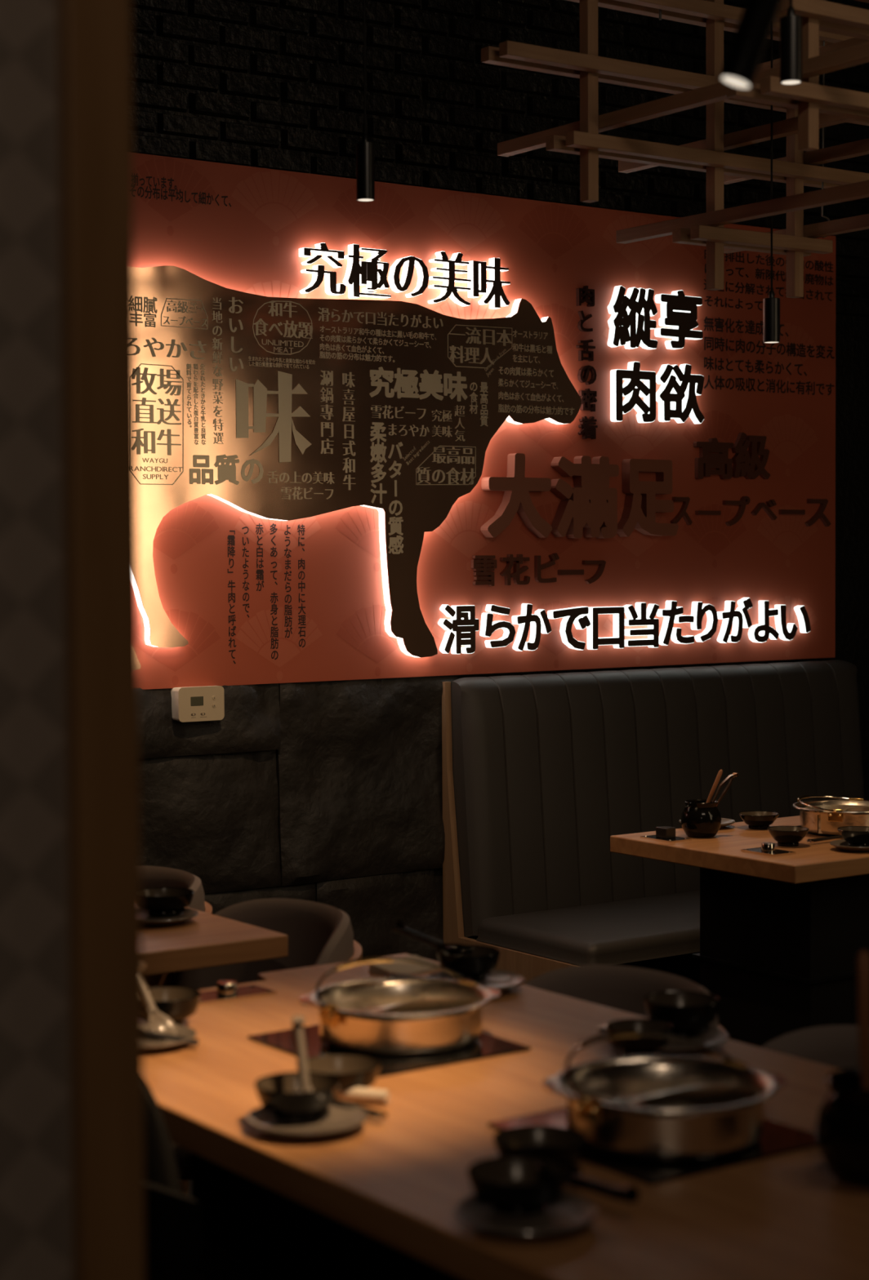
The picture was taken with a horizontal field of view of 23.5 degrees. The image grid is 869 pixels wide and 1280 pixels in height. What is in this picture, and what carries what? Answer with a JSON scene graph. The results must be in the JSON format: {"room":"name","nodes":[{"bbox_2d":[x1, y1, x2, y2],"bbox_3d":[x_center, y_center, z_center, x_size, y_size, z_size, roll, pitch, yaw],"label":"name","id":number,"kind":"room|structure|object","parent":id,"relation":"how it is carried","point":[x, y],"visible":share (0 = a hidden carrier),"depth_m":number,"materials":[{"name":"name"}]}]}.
{"room":"eatery","nodes":[
{"label":"eatery","id":0,"kind":"room"},
{"bbox_2d":[187,1179,191,1196],"bbox_3d":[0.757,1.320,1.935,6.600,0.100,6.800,-2,3,-35],"label":"floor","id":1,"kind":"structure","parent":0,"point":[189,1188],"depth_m":4.48,"materials":[{"name":"black"}]},
{"bbox_2d":[0,0,145,1279],"bbox_3d":[-0.656,0.005,1.233,1.050,2.600,0.050,-2,3,-35],"label":"partition wall","id":2,"kind":"structure","parent":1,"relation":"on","point":[72,1168],"depth_m":1.50,"materials":[{"name":"brown wood"}]},
{"bbox_2d":[140,866,212,914],"bbox_3d":[-0.634,0.820,3.810,0.463,0.770,0.477,-2,3,-35],"label":"dining chair","id":3,"kind":"object","parent":1,"relation":"on","point":[151,877],"visible":0.12,"depth_m":3.91,"materials":[{"name":"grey fabric"}]},
{"bbox_2d":[142,1076,248,1279],"bbox_3d":[-0.254,0.834,2.427,0.463,0.847,0.420,-2,3,-35],"label":"dining chair","id":4,"kind":"object","parent":1,"relation":"on","point":[173,1219],"visible":0.16,"depth_m":2.19,"materials":[{"name":"black fabric"}]},
{"bbox_2d":[141,906,288,976],"bbox_3d":[-0.906,0.834,3.692,0.706,0.750,1.342,-2,3,-35],"label":"table","id":5,"kind":"object","parent":1,"relation":"on","point":[206,940],"visible":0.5,"depth_m":3.29,"materials":[{"name":"brown wood"}]},
{"bbox_2d":[141,907,198,926],"bbox_3d":[-0.458,0.458,3.455,0.136,0.014,0.136,-2,3,-35],"label":"plate","id":6,"kind":"object","parent":5,"relation":"on","point":[184,913],"visible":0.63,"depth_m":3.45,"materials":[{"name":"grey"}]},
{"bbox_2d":[141,887,194,916],"bbox_3d":[-0.451,0.439,3.497,0.100,0.037,0.100,-2,3,-35],"label":"bowl","id":7,"kind":"object","parent":6,"relation":"on","point":[159,901],"visible":0.89,"depth_m":3.47,"materials":[{"name":"black ceramic"}]},
{"bbox_2d":[142,897,361,1195],"bbox_3d":[-0.348,0.834,3.421,0.463,0.770,0.477,-2,3,-35],"label":"dining chair","id":8,"kind":"object","parent":1,"relation":"on","point":[317,933],"visible":0.16,"depth_m":3.56,"materials":[{"name":"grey fabric"}]},
{"bbox_2d":[142,953,868,1279],"bbox_3d":[0.089,0.880,2.389,0.717,0.750,1.460,-2,3,-35],"label":"table","id":9,"kind":"object","parent":1,"relation":"on","point":[375,1199],"visible":0.7,"depth_m":2.17,"materials":[{"name":"brown wood"}]},
{"bbox_2d":[142,1023,196,1052],"bbox_3d":[-0.353,0.493,2.579,0.120,0.014,0.120,-2,3,-35],"label":"plate","id":10,"kind":"object","parent":9,"relation":"on","point":[150,1043],"visible":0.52,"depth_m":2.58,"materials":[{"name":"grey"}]},
{"bbox_2d":[142,961,177,1040],"bbox_3d":[-0.355,0.449,2.608,0.074,0.097,0.042,1,3,36],"label":"soup spoon","id":11,"kind":"object","parent":10,"relation":"on","point":[158,1022],"visible":0.64,"depth_m":2.61,"materials":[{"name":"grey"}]},
{"bbox_2d":[146,1007,177,1040],"bbox_3d":[-0.339,0.477,2.597,0.035,0.040,0.042,1,3,36],"label":"spoon bowl","id":12,"kind":"object","parent":11,"relation":"on","point":[158,1022],"depth_m":2.61,"materials":[{"name":"silver ceramic"}]},
{"bbox_2d":[142,986,200,1025],"bbox_3d":[-0.346,0.475,2.690,0.092,0.041,0.092,-2,3,-35],"label":"bowl","id":13,"kind":"object","parent":9,"relation":"on","point":[178,1004],"visible":0.48,"depth_m":2.67,"materials":[{"name":"black ceramic"}]},
{"bbox_2d":[145,1030,199,1046],"bbox_3d":[-0.321,0.487,2.559,0.065,0.020,0.016,-1,2,-5],"label":"chopsticks","id":14,"kind":"object","parent":9,"relation":"on","point":[172,1037],"visible":1,"depth_m":2.55,"materials":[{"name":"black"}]},
{"bbox_2d":[198,980,276,1005],"bbox_3d":[-0.284,0.478,2.869,0.123,0.019,0.061,-2,3,-35],"label":"control panel","id":15,"kind":"object","parent":9,"relation":"on","point":[227,990],"visible":0.8,"depth_m":2.86,"materials":[{"name":"black"}]},
{"bbox_2d":[245,1101,367,1138],"bbox_3d":[-0.134,0.506,2.199,0.128,0.014,0.128,-2,3,-35],"label":"plate","id":16,"kind":"object","parent":9,"relation":"on","point":[340,1119],"visible":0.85,"depth_m":2.20,"materials":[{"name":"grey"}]},
{"bbox_2d":[254,1071,339,1121],"bbox_3d":[-0.146,0.488,2.228,0.091,0.036,0.091,-2,3,-35],"label":"bowl","id":17,"kind":"object","parent":16,"relation":"on","point":[279,1092],"visible":1,"depth_m":2.21,"materials":[{"name":"black ceramic"}]},
{"bbox_2d":[291,1015,328,1122],"bbox_3d":[-0.139,0.463,2.234,0.042,0.111,0.069,-1,2,-17],"label":"soup spoon","id":18,"kind":"object","parent":17,"relation":"in","point":[298,1021],"visible":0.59,"depth_m":2.24,"materials":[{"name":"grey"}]},
{"bbox_2d":[292,1086,328,1122],"bbox_3d":[-0.133,0.498,2.218,0.042,0.041,0.033,-1,2,-17],"label":"spoon bowl","id":19,"kind":"object","parent":18,"relation":"on","point":[323,1113],"depth_m":2.22,"materials":[{"name":"brown ceramic"}]},
{"bbox_2d":[296,1053,380,1091],"bbox_3d":[-0.107,0.491,2.338,0.094,0.035,0.094,-2,3,-35],"label":"bowl","id":20,"kind":"object","parent":9,"relation":"on","point":[352,1070],"visible":0.5,"depth_m":2.37,"materials":[{"name":"black ceramic"}]},
{"bbox_2d":[332,1098,387,1120],"bbox_3d":[-0.086,0.501,2.241,0.080,0.014,0.016,1,3,34],"label":"chopsticks","id":21,"kind":"object","parent":9,"relation":"on","point":[376,1114],"visible":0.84,"depth_m":2.23,"materials":[{"name":"black wood"}]},
{"bbox_2d":[335,1087,389,1103],"bbox_3d":[-0.085,0.500,2.302,0.070,0.018,0.018,0,2,16],"label":"rolled towel","id":22,"kind":"object","parent":9,"relation":"on","point":[362,1095],"visible":0.66,"depth_m":2.29,"materials":[{"name":"white fabric"}]},
{"bbox_2d":[247,1024,530,1077],"bbox_3d":[-0.058,0.496,2.578,0.246,0.004,0.260,-2,3,-35],"label":"induction hob","id":23,"kind":"object","parent":9,"relation":"on","point":[486,1046],"visible":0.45,"depth_m":2.53,"materials":[{"name":"black glass"}]},
{"bbox_2d":[298,956,500,1055],"bbox_3d":[-0.042,0.450,2.590,0.232,0.088,0.228,-2,3,-38],"label":"hotpot","id":24,"kind":"object","parent":23,"relation":"on","point":[380,1015],"visible":1,"depth_m":2.55,"materials":[{"name":"silver metal"}]},
{"bbox_2d":[368,955,439,975],"bbox_3d":[-0.042,0.473,3.039,0.090,0.013,0.060,-3,3,-44],"label":"folded napkin","id":25,"kind":"object","parent":9,"relation":"on","point":[397,967],"visible":0.71,"depth_m":3.03,"materials":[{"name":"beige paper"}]},
{"bbox_2d":[426,969,524,991],"bbox_3d":[0.056,0.477,2.906,0.140,0.014,0.140,-2,3,-35],"label":"plate","id":26,"kind":"object","parent":9,"relation":"on","point":[501,980],"visible":0.38,"depth_m":2.93,"materials":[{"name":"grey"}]},
{"bbox_2d":[435,945,499,981],"bbox_3d":[0.048,0.457,2.947,0.090,0.039,0.090,-2,3,-35],"label":"bowl","id":27,"kind":"object","parent":26,"relation":"on","point":[473,966],"visible":0.84,"depth_m":2.92,"materials":[{"name":"black ceramic"}]},
{"bbox_2d":[391,918,473,956],"bbox_3d":[-0.003,0.420,2.957,0.116,0.053,0.042,0,2,7],"label":"soup spoon","id":28,"kind":"object","parent":27,"relation":"on","point":[455,949],"visible":0.99,"depth_m":2.96,"materials":[{"name":"black ceramic"}]},
{"bbox_2d":[437,942,473,956],"bbox_3d":[0.030,0.437,2.954,0.050,0.018,0.042,0,2,7],"label":"spoon bowl","id":29,"kind":"object","parent":28,"relation":"on","point":[455,949],"depth_m":2.95,"materials":[{"name":"black ceramic"}]},
{"bbox_2d":[454,1191,597,1238],"bbox_3d":[0.082,0.518,1.879,0.128,0.014,0.128,-2,3,-35],"label":"plate","id":30,"kind":"object","parent":9,"relation":"on","point":[569,1211],"visible":0.81,"depth_m":1.88,"materials":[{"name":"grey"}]},
{"bbox_2d":[466,1155,568,1214],"bbox_3d":[0.076,0.501,1.911,0.093,0.034,0.093,-2,3,-35],"label":"bowl","id":31,"kind":"object","parent":30,"relation":"on","point":[513,1184],"visible":1,"depth_m":1.90,"materials":[{"name":"black ceramic"}]},
{"bbox_2d":[537,1159,639,1203],"bbox_3d":[0.139,0.489,1.886,0.042,0.028,0.140,-2,3,-29],"label":"soup spoon","id":32,"kind":"object","parent":31,"relation":"in","point":[630,1194],"visible":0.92,"depth_m":1.88,"materials":[{"name":"black ceramic"}]},
{"bbox_2d":[537,1159,582,1185],"bbox_3d":[0.117,0.493,1.925,0.042,0.017,0.050,-2,3,-29],"label":"spoon bowl","id":33,"kind":"object","parent":32,"relation":"on","point":[574,1178],"depth_m":1.93,"materials":[{"name":"black ceramic"}]},
{"bbox_2d":[493,1124,586,1163],"bbox_3d":[0.103,0.503,2.051,0.092,0.031,0.092,-2,3,-35],"label":"bowl","id":34,"kind":"object","parent":9,"relation":"on","point":[552,1142],"visible":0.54,"depth_m":2.08,"materials":[{"name":"black ceramic"}]},
{"bbox_2d":[488,1106,817,1185],"bbox_3d":[0.232,0.511,2.171,0.246,0.004,0.260,-2,3,-35],"label":"induction hob","id":35,"kind":"object","parent":9,"relation":"on","point":[776,1139],"visible":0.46,"depth_m":2.08,"materials":[{"name":"black glass"}]},
{"bbox_2d":[542,1030,786,1160],"bbox_3d":[0.236,0.463,2.146,0.232,0.093,0.228,-2,3,-40],"label":"hotpot","id":36,"kind":"object","parent":35,"relation":"on","point":[655,1108],"visible":0.99,"depth_m":2.12,"materials":[{"name":"silver metal"}]},
{"bbox_2d":[654,1025,728,1053],"bbox_3d":[0.288,0.489,2.563,0.144,0.014,0.144,-2,3,-35],"label":"plate","id":37,"kind":"object","parent":9,"relation":"on","point":[710,1036],"visible":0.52,"depth_m":2.55,"materials":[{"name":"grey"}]},
{"bbox_2d":[605,1018,672,1056],"bbox_3d":[0.246,0.481,2.518,0.080,0.035,0.080,-2,3,-35],"label":"bowl","id":38,"kind":"object","parent":37,"relation":"on","point":[641,1045],"visible":0.86,"depth_m":2.50,"materials":[{"name":"black ceramic"}]},
{"bbox_2d":[643,991,719,1037],"bbox_3d":[0.307,0.467,2.603,0.094,0.043,0.094,-2,3,-35],"label":"bowl","id":39,"kind":"object","parent":37,"relation":"on","point":[687,1012],"visible":0.91,"depth_m":2.58,"materials":[{"name":"black ceramic"}]},
{"bbox_2d":[814,951,868,1188],"bbox_3d":[0.421,0.408,2.008,0.110,0.220,0.110,-1,2,-10],"label":"jar","id":40,"kind":"object","parent":9,"relation":"on","point":[842,1123],"depth_m":1.98,"materials":[{"name":"black ceramic"}]},
{"bbox_2d":[524,964,726,1032],"bbox_3d":[0.162,0.855,2.821,0.463,0.770,0.477,-2,3,-35],"label":"dining chair","id":41,"kind":"object","parent":1,"relation":"on","point":[621,988],"visible":0.12,"depth_m":2.97,"materials":[{"name":"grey fabric"}]},
{"bbox_2d":[441,659,863,985],"bbox_3d":[0.778,0.591,5.476,1.440,1.014,0.588,-2,3,-35],"label":"bench","id":42,"kind":"object","parent":1,"relation":"on","point":[540,771],"visible":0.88,"depth_m":5.42,"materials":[{"name":"grey leather"}]},
{"bbox_2d":[609,815,868,1047],"bbox_3d":[1.038,0.785,4.636,1.228,0.750,0.553,-2,3,-35],"label":"table","id":43,"kind":"object","parent":1,"relation":"on","point":[781,937],"visible":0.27,"depth_m":4.31,"materials":[{"name":"brown wood"}]},
{"bbox_2d":[640,826,691,842],"bbox_3d":[0.489,0.408,4.427,0.061,0.026,0.095,-2,3,-35],"label":"control panel","id":44,"kind":"object","parent":43,"relation":"on","point":[663,833],"visible":1,"depth_m":4.41,"materials":[{"name":"black plastic"}]},
{"bbox_2d":[680,769,722,838],"bbox_3d":[0.570,0.348,4.465,0.090,0.144,0.087,-1,2,-10],"label":"jar","id":45,"kind":"object","parent":43,"relation":"on","point":[699,819],"depth_m":4.44,"materials":[{"name":"black ceramic"}]},
{"bbox_2d":[737,810,778,829],"bbox_3d":[0.712,0.397,4.596,0.090,0.033,0.090,-2,3,-35],"label":"bowl","id":46,"kind":"object","parent":43,"relation":"on","point":[755,820],"visible":0.98,"depth_m":4.57,"materials":[{"name":"black ceramic"}]},
{"bbox_2d":[740,842,795,856],"bbox_3d":[0.673,0.419,4.221,0.061,0.019,0.095,-2,3,-35],"label":"control panel","id":47,"kind":"object","parent":43,"relation":"on","point":[766,848],"visible":1,"depth_m":4.21,"materials":[{"name":"black"}]},
{"bbox_2d":[766,826,808,846],"bbox_3d":[0.730,0.407,4.323,0.086,0.035,0.086,-2,3,-35],"label":"bowl","id":48,"kind":"object","parent":43,"relation":"on","point":[784,836],"visible":1,"depth_m":4.30,"materials":[{"name":"black ceramic"}]},
{"bbox_2d":[796,825,838,835],"bbox_3d":[0.941,0.412,4.555,0.260,0.004,0.250,-2,3,-35],"label":"induction hob","id":49,"kind":"object","parent":43,"relation":"on","point":[797,825],"visible":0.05,"depth_m":4.48,"materials":[{"name":"black glass"}]},
{"bbox_2d":[791,795,868,835],"bbox_3d":[0.888,0.377,4.520,0.228,0.070,0.232,1,2,23],"label":"hotpot","id":50,"kind":"object","parent":49,"relation":"on","point":[824,816],"visible":0.91,"depth_m":4.46,"materials":[{"name":"silver metal"}]},
{"bbox_2d":[829,839,868,852],"bbox_3d":[0.861,0.419,4.250,0.116,0.014,0.116,-2,3,-35],"label":"plate","id":51,"kind":"object","parent":43,"relation":"on","point":[842,844],"visible":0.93,"depth_m":4.22,"materials":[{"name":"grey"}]},
{"bbox_2d":[836,826,868,846],"bbox_3d":[0.865,0.402,4.265,0.088,0.035,0.088,-2,3,-35],"label":"bowl","id":52,"kind":"object","parent":51,"relation":"on","point":[855,836],"visible":0.99,"depth_m":4.24,"materials":[{"name":"black ceramic"}]},
{"bbox_2d":[760,1024,858,1069],"bbox_3d":[0.441,0.869,2.428,0.463,0.770,0.477,-2,3,-35],"label":"dining chair","id":53,"kind":"object","parent":1,"relation":"on","point":[833,1046],"visible":0.19,"depth_m":2.60,"materials":[{"name":"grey fabric"}]},
{"bbox_2d":[130,0,868,937],"bbox_3d":[-1.054,-0.376,4.638,6.867,3.096,0.200,-2,3,-35],"label":"wall","id":54,"kind":"structure","parent":0,"point":[269,84],"depth_m":5.30,"materials":[{"name":"black paint"}]},
{"bbox_2d":[138,675,457,961],"bbox_3d":[-0.841,0.642,4.691,2.220,1.054,0.063,-2,3,-35],"label":"cladding","id":55,"kind":"object","parent":54,"relation":"attached to","point":[330,793],"visible":0.33,"depth_m":5.06,"materials":[{"name":"black stone"}]},
{"bbox_2d":[170,685,224,722],"bbox_3d":[-0.549,0.147,4.853,0.120,0.080,0.044,-2,3,-35],"label":"thermostat","id":56,"kind":"object","parent":55,"relation":"attached to","point":[204,703],"visible":1,"depth_m":4.83,"materials":[{"name":"beige plastic"}]},
{"bbox_2d":[132,152,835,689],"bbox_3d":[-0.196,-0.511,5.110,3.320,1.218,0.015,-2,3,-35],"label":"board","id":57,"kind":"object","parent":54,"relation":"attached to","point":[254,600],"visible":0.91,"depth_m":5.40,"materials":[{"name":"brown"}]},
{"bbox_2d":[298,242,346,295],"bbox_3d":[-0.268,-0.890,5.022,0.119,0.122,0.023,-2,3,-35],"label":"letter sign","id":58,"kind":"object","parent":57,"relation":"attached to","point":[317,272],"visible":1,"depth_m":5.01,"materials":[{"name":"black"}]},
{"bbox_2d":[133,265,581,669],"bbox_3d":[-0.205,-0.406,5.077,1.430,0.921,0.030,-2,3,-35],"label":"sign","id":59,"kind":"object","parent":57,"relation":"attached to","point":[273,408],"visible":0.97,"depth_m":5.02,"materials":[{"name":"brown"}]},
{"bbox_2d":[342,244,391,297],"bbox_3d":[-0.164,-0.895,5.095,0.126,0.128,0.023,-2,3,-35],"label":"letter sign","id":60,"kind":"object","parent":57,"relation":"attached to","point":[357,273],"visible":1,"depth_m":5.08,"materials":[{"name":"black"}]},
{"bbox_2d":[387,256,428,297],"bbox_3d":[-0.063,-0.897,5.167,0.107,0.099,0.023,-2,3,-35],"label":"letter sign","id":61,"kind":"object","parent":57,"relation":"attached to","point":[397,286],"visible":1,"depth_m":5.16,"materials":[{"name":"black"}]},
{"bbox_2d":[427,251,471,306],"bbox_3d":[0.038,-0.905,5.238,0.119,0.130,0.023,-2,3,-35],"label":"letter sign","id":62,"kind":"object","parent":57,"relation":"attached to","point":[447,289],"visible":1,"depth_m":5.23,"materials":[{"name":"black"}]},
{"bbox_2d":[437,604,479,653],"bbox_3d":[0.061,-0.028,5.286,0.112,0.126,0.023,-2,3,-35],"label":"letter sign","id":63,"kind":"object","parent":57,"relation":"attached to","point":[462,625],"visible":1,"depth_m":5.28,"materials":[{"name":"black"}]},
{"bbox_2d":[470,555,496,586],"bbox_3d":[0.126,-0.176,5.335,0.074,0.078,0.012,-2,3,-35],"label":"letter sign","id":64,"kind":"object","parent":57,"relation":"attached to","point":[483,566],"visible":1,"depth_m":5.33,"materials":[{"name":"brown plastic"}]},
{"bbox_2d":[467,257,510,309],"bbox_3d":[0.139,-0.906,5.310,0.118,0.127,0.023,-2,3,-35],"label":"letter sign","id":65,"kind":"object","parent":57,"relation":"attached to","point":[494,294],"visible":1,"depth_m":5.30,"materials":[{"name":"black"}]},
{"bbox_2d":[479,604,515,648],"bbox_3d":[0.162,-0.036,5.358,0.099,0.111,0.023,-2,3,-35],"label":"letter sign","id":66,"kind":"object","parent":57,"relation":"attached to","point":[487,627],"visible":1,"depth_m":5.34,"materials":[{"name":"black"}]},
{"bbox_2d":[499,554,529,585],"bbox_3d":[0.207,-0.181,5.392,0.090,0.080,0.012,-2,3,-35],"label":"letter sign","id":67,"kind":"object","parent":57,"relation":"attached to","point":[509,558],"visible":1,"depth_m":5.39,"materials":[{"name":"brown plastic"}]},
{"bbox_2d":[480,453,551,537],"bbox_3d":[0.210,-0.371,5.375,0.208,0.215,0.032,-2,3,-35],"label":"letter sign","id":68,"kind":"object","parent":57,"relation":"attached to","point":[516,498],"visible":1,"depth_m":5.36,"materials":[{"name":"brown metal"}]},
{"bbox_2d":[511,603,551,651],"bbox_3d":[0.252,-0.034,5.422,0.114,0.122,0.023,-2,3,-35],"label":"letter sign","id":69,"kind":"object","parent":57,"relation":"attached to","point":[539,622],"visible":1,"depth_m":5.41,"materials":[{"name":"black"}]},
{"bbox_2d":[533,552,559,582],"bbox_3d":[0.293,-0.188,5.453,0.074,0.078,0.012,-2,3,-35],"label":"letter sign","id":70,"kind":"object","parent":57,"relation":"attached to","point":[537,566],"visible":1,"depth_m":5.44,"materials":[{"name":"brown plastic"}]},
{"bbox_2d":[546,606,590,650],"bbox_3d":[0.354,-0.030,5.494,0.129,0.115,0.023,-2,3,-35],"label":"letter sign","id":71,"kind":"object","parent":57,"relation":"attached to","point":[576,615],"visible":1,"depth_m":5.49,"materials":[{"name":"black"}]},
{"bbox_2d":[550,455,618,537],"bbox_3d":[0.393,-0.375,5.505,0.215,0.216,0.032,-2,3,-35],"label":"letter sign","id":72,"kind":"object","parent":57,"relation":"attached to","point":[588,508],"visible":1,"depth_m":5.49,"materials":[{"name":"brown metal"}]},
{"bbox_2d":[575,285,594,306],"bbox_3d":[0.397,-0.904,5.501,0.053,0.054,0.012,-2,3,-35],"label":"letter sign","id":73,"kind":"object","parent":57,"relation":"attached to","point":[584,294],"visible":1,"depth_m":5.50,"materials":[{"name":"brown"}]},
{"bbox_2d":[577,416,597,439],"bbox_3d":[0.404,-0.560,5.518,0.058,0.060,0.012,-2,3,-35],"label":"letter sign","id":74,"kind":"object","parent":57,"relation":"attached to","point":[587,431],"visible":1,"depth_m":5.51,"materials":[{"name":"brown"}]},
{"bbox_2d":[577,388,596,411],"bbox_3d":[0.403,-0.632,5.516,0.056,0.060,0.012,-2,3,-35],"label":"letter sign","id":75,"kind":"object","parent":57,"relation":"attached to","point":[586,398],"visible":1,"depth_m":5.51,"materials":[{"name":"brown"}]},
{"bbox_2d":[586,606,624,649],"bbox_3d":[0.456,-0.032,5.566,0.112,0.112,0.023,-2,3,-35],"label":"letter sign","id":76,"kind":"object","parent":57,"relation":"attached to","point":[617,640],"visible":1,"depth_m":5.55,"materials":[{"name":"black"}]},
{"bbox_2d":[607,285,657,349],"bbox_3d":[0.529,-0.860,5.589,0.159,0.164,0.023,-2,3,-35],"label":"letter sign","id":77,"kind":"object","parent":57,"relation":"attached to","point":[629,323],"visible":1,"depth_m":5.58,"materials":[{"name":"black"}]},
{"bbox_2d":[609,361,655,422],"bbox_3d":[0.532,-0.663,5.598,0.142,0.161,0.023,-2,3,-35],"label":"letter sign","id":78,"kind":"object","parent":57,"relation":"attached to","point":[633,388],"visible":1,"depth_m":5.59,"materials":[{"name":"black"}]},
{"bbox_2d":[622,602,658,647],"bbox_3d":[0.556,-0.040,5.637,0.113,0.123,0.023,-2,3,-35],"label":"letter sign","id":79,"kind":"object","parent":57,"relation":"attached to","point":[642,615],"visible":1,"depth_m":5.63,"materials":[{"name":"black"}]},
{"bbox_2d":[616,458,678,537],"bbox_3d":[0.571,-0.381,5.632,0.198,0.207,0.032,-2,3,-35],"label":"letter sign","id":80,"kind":"object","parent":57,"relation":"attached to","point":[640,504],"visible":1,"depth_m":5.61,"materials":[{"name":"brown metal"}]},
{"bbox_2d":[656,600,693,645],"bbox_3d":[0.658,-0.047,5.710,0.119,0.122,0.023,-2,3,-35],"label":"letter sign","id":81,"kind":"object","parent":57,"relation":"attached to","point":[670,613],"visible":1,"depth_m":5.69,"materials":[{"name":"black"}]},
{"bbox_2d":[654,289,702,349],"bbox_3d":[0.664,-0.870,5.685,0.156,0.159,0.023,-2,3,-35],"label":"letter sign","id":82,"kind":"object","parent":57,"relation":"attached to","point":[678,311],"visible":1,"depth_m":5.67,"materials":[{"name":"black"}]},
{"bbox_2d":[655,364,704,423],"bbox_3d":[0.666,-0.671,5.693,0.164,0.160,0.023,-2,3,-35],"label":"letter sign","id":83,"kind":"object","parent":57,"relation":"attached to","point":[676,398],"visible":1,"depth_m":5.68,"materials":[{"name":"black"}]},
{"bbox_2d":[669,496,692,524],"bbox_3d":[0.673,-0.352,5.717,0.071,0.077,0.012,-2,3,-35],"label":"letter sign","id":84,"kind":"object","parent":57,"relation":"attached to","point":[682,513],"visible":1,"depth_m":5.72,"materials":[{"name":"brown plastic"}]},
{"bbox_2d":[690,601,717,642],"bbox_3d":[0.744,-0.051,5.771,0.081,0.111,0.023,-2,3,-35],"label":"letter sign","id":85,"kind":"object","parent":57,"relation":"attached to","point":[699,609],"visible":1,"depth_m":5.76,"materials":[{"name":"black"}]},
{"bbox_2d":[693,437,733,479],"bbox_3d":[0.770,-0.501,5.780,0.139,0.114,0.014,-2,3,-35],"label":"letter sign","id":86,"kind":"object","parent":57,"relation":"attached to","point":[705,461],"visible":1,"depth_m":5.77,"materials":[{"name":"brown"}]},
{"bbox_2d":[716,597,752,643],"bbox_3d":[0.837,-0.055,5.837,0.117,0.125,0.023,-2,3,-35],"label":"letter sign","id":87,"kind":"object","parent":57,"relation":"attached to","point":[739,619],"visible":1,"depth_m":5.83,"materials":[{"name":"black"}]},
{"bbox_2d":[722,496,750,526],"bbox_3d":[0.842,-0.360,5.837,0.095,0.084,0.012,-2,3,-35],"label":"letter sign","id":88,"kind":"object","parent":57,"relation":"attached to","point":[744,500],"visible":1,"depth_m":5.84,"materials":[{"name":"brown plastic"}]},
{"bbox_2d":[730,432,769,479],"bbox_3d":[0.886,-0.515,5.861,0.137,0.130,0.014,-2,3,-35],"label":"letter sign","id":89,"kind":"object","parent":57,"relation":"attached to","point":[747,464],"visible":1,"depth_m":5.85,"materials":[{"name":"brown"}]},
{"bbox_2d":[747,600,778,642],"bbox_3d":[0.928,-0.052,5.901,0.099,0.118,0.023,-2,3,-35],"label":"letter sign","id":90,"kind":"object","parent":57,"relation":"attached to","point":[760,633],"visible":1,"depth_m":5.89,"materials":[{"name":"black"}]},
{"bbox_2d":[773,604,810,640],"bbox_3d":[1.022,-0.050,5.968,0.123,0.102,0.023,-2,3,-35],"label":"letter sign","id":91,"kind":"object","parent":57,"relation":"attached to","point":[785,633],"visible":1,"depth_m":5.95,"materials":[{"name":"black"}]},
{"bbox_2d":[804,498,830,526],"bbox_3d":[1.102,-0.366,6.021,0.096,0.080,0.012,-2,3,-35],"label":"letter sign","id":92,"kind":"object","parent":57,"relation":"attached to","point":[819,513],"visible":1,"depth_m":6.02,"materials":[{"name":"brown plastic"}]},
{"bbox_3d":[0.739,-1.778,1.812,6.600,0.100,6.800,-2,3,-35],"label":"ceiling","id":93,"kind":"structure","parent":0,"visible":0},
{"bbox_2d":[355,0,374,201],"bbox_3d":[-0.134,-1.320,3.951,0.070,0.971,0.070,-2,3,-35],"label":"pendant spotlight","id":94,"kind":"object","parent":93,"relation":"hanging from","point":[365,166],"visible":1,"depth_m":3.96,"materials":[{"name":"black metal"}]},
{"bbox_2d":[480,0,868,297],"bbox_3d":[1.175,-1.281,4.167,1.793,1.082,1.805,-2,3,-35],"label":"lattice","id":95,"kind":"object","parent":93,"relation":"hanging from","point":[835,36],"visible":0.93,"depth_m":4.33,"materials":[{"name":"brown wood"}]},
{"bbox_2d":[719,0,782,88],"bbox_3d":[0.333,-1.143,2.076,0.088,1.180,0.074,-2,3,-35],"label":"pendant spotlight","id":96,"kind":"object","parent":93,"relation":"hanging from","point":[757,17],"visible":1,"depth_m":2.08,"materials":[{"name":"black metal"}]},
{"bbox_2d":[721,75,749,88],"bbox_3d":[0.303,-0.563,2.099,0.029,0.016,0.029,-2,3,-35],"label":"diffuser","id":97,"kind":"object","parent":96,"relation":"attached to","point":[740,82],"depth_m":2.11,"materials":[{"name":"beige plastic"}]},
{"bbox_2d":[762,28,779,343],"bbox_3d":[0.697,-1.221,4.326,0.070,1.207,0.070,-2,3,-35],"label":"pendant spotlight","id":98,"kind":"object","parent":93,"relation":"hanging from","point":[771,305],"visible":0.97,"depth_m":4.33,"materials":[{"name":"black metal"}]},
{"bbox_2d":[779,0,801,84],"bbox_3d":[0.559,-1.331,3.282,0.070,0.904,0.070,-2,3,-35],"label":"pendant spotlight","id":99,"kind":"object","parent":93,"relation":"hanging from","point":[790,24],"visible":1,"depth_m":3.28,"materials":[{"name":"black metal"}]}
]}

